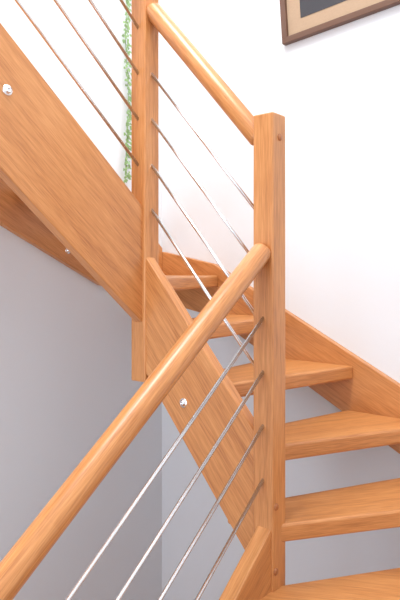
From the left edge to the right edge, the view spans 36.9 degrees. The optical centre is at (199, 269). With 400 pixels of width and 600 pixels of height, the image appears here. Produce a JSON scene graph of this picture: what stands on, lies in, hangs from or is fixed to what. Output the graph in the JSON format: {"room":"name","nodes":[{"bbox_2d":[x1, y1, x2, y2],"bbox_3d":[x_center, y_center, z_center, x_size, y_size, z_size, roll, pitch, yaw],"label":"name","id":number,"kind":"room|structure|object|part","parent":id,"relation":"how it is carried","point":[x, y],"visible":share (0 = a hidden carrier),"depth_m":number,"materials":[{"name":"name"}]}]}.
{"room":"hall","nodes":[
{"label":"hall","id":0,"kind":"room"},
{"bbox_2d":[0,0,161,599],"bbox_3d":[-1.652,-0.481,1.754,0.120,6.037,4.570,0,0,40],"label":"wall","id":1,"kind":"structure","parent":0,"point":[66,343],"depth_m":2.90,"materials":[{"name":"white paint"}]},
{"bbox_2d":[122,0,131,182],"bbox_3d":[-0.350,-1.128,3.116,0.120,1.364,0.120,0,0,40],"label":"ivy","id":2,"kind":"object","parent":1,"relation":"attached to","point":[127,175],"visible":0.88,"depth_m":3.13,"materials":[{"name":"green plant"}]},
{"bbox_2d":[162,0,399,599],"bbox_3d":[0.820,-0.481,2.584,2.600,6.037,0.120,0,0,40],"label":"wall","id":3,"kind":"structure","parent":0,"point":[336,90],"depth_m":2.79,"materials":[{"name":"white paint"}]},
{"bbox_2d":[280,0,399,45],"bbox_3d":[0.688,-1.360,2.598,0.835,0.589,0.030,0,0,40],"label":"framed picture","id":4,"kind":"object","parent":3,"relation":"attached to","point":[300,19],"visible":1,"depth_m":2.72,"materials":[{"name":"beige paper"}]},
{"bbox_3d":[0.393,-1.333,2.845,0.028,0.479,0.030,-5,-3,40],"label":"frame","id":5,"kind":"part","parent":4,"relation":"part of","materials":[{"name":"brown wood"}]},
{"bbox_2d":[300,0,345,17],"bbox_3d":[0.689,-1.360,2.599,0.604,0.339,0.002,-5,-3,40],"label":"print","id":6,"kind":"object","parent":4,"relation":"on","point":[308,8],"depth_m":2.73},
{"bbox_3d":[-0.649,2.597,0.834,2.840,0.120,4.690,0,0,40],"label":"floor","id":7,"kind":"structure","parent":0,"visible":0},
{"bbox_2d":[0,23,399,599],"bbox_3d":[-0.327,0.439,1.217,2.600,4.196,3.450,0,0,40],"label":"wooden staircase","id":8,"kind":"structure","parent":7,"relation":"on","point":[59,194],"depth_m":2.05,"materials":[{"name":"brown wood"}]},
{"bbox_2d":[0,0,284,599],"bbox_3d":[-0.690,-0.065,1.244,0.638,5.203,2.250,0,0,40],"label":"stair railing","id":9,"kind":"object","parent":8,"relation":"attached to","point":[264,264],"visible":1,"depth_m":1.87,"materials":[{"name":"brown wood"}]},
{"bbox_3d":[-0.739,-1.059,1.624,0.011,0.011,2.097,0,-40,40],"label":"rod","id":10,"kind":"part","parent":9,"relation":"part of","materials":[{"name":"metal"}]},
{"bbox_3d":[-0.739,-1.229,1.624,0.011,0.011,2.097,0,-40,40],"label":"rod","id":11,"kind":"part","parent":9,"relation":"part of","materials":[{"name":"metal"}]},
{"bbox_3d":[-0.739,-1.399,1.624,0.011,0.011,2.097,0,-40,40],"label":"rod","id":12,"kind":"part","parent":9,"relation":"part of","materials":[{"name":"metal"}]},
{"bbox_3d":[-0.739,-1.569,1.624,0.011,0.011,2.097,0,-40,40],"label":"rod","id":13,"kind":"part","parent":9,"relation":"part of","materials":[{"name":"metal"}]},
{"bbox_3d":[-0.479,0.726,1.067,0.065,0.065,2.630,0,37,40],"label":"handrail","id":14,"kind":"part","parent":9,"relation":"part of","materials":[{"name":"brown wood"}]},
{"bbox_3d":[-0.479,0.938,1.067,0.011,0.011,2.654,0,37,40],"label":"rod","id":15,"kind":"part","parent":9,"relation":"part of","materials":[{"name":"metal"}]},
{"bbox_3d":[-0.479,1.106,1.067,0.011,0.011,2.654,0,37,40],"label":"rod","id":16,"kind":"part","parent":9,"relation":"part of","materials":[{"name":"metal"}]},
{"bbox_3d":[0.006,-0.282,2.079,0.011,0.761,0.011,0,-41,-50],"label":"rod","id":17,"kind":"part","parent":9,"relation":"part of","materials":[{"name":"metal"}]},
{"bbox_3d":[0.006,-0.694,2.079,0.065,0.737,0.065,0,-41,-50],"label":"handrail","id":18,"kind":"part","parent":9,"relation":"part of","materials":[{"name":"brown wood"}]},
{"bbox_3d":[0.006,0.054,2.079,0.011,0.761,0.011,0,-41,-50],"label":"rod","id":19,"kind":"part","parent":9,"relation":"part of","materials":[{"name":"metal"}]},
{"bbox_3d":[0.006,-0.112,2.079,0.011,0.761,0.011,0,-41,-50],"label":"rod","id":20,"kind":"part","parent":9,"relation":"part of","materials":[{"name":"metal"}]},
{"bbox_3d":[0.006,-0.452,2.079,0.011,0.761,0.011,0,-41,-50],"label":"rod","id":21,"kind":"part","parent":9,"relation":"part of","materials":[{"name":"metal"}]},
{"bbox_3d":[-0.479,1.274,1.067,0.011,0.011,2.654,0,37,40],"label":"rod","id":22,"kind":"part","parent":9,"relation":"part of","materials":[{"name":"metal"}]},
{"bbox_3d":[-0.479,1.443,1.067,0.011,0.011,2.654,0,37,40],"label":"rod","id":23,"kind":"part","parent":9,"relation":"part of","materials":[{"name":"metal"}]},
{"bbox_3d":[0.220,0.466,1.900,0.075,1.909,0.075,0,0,40],"label":"newel post","id":24,"kind":"part","parent":9,"relation":"part of","materials":[{"name":"brown wood"}]}
]}

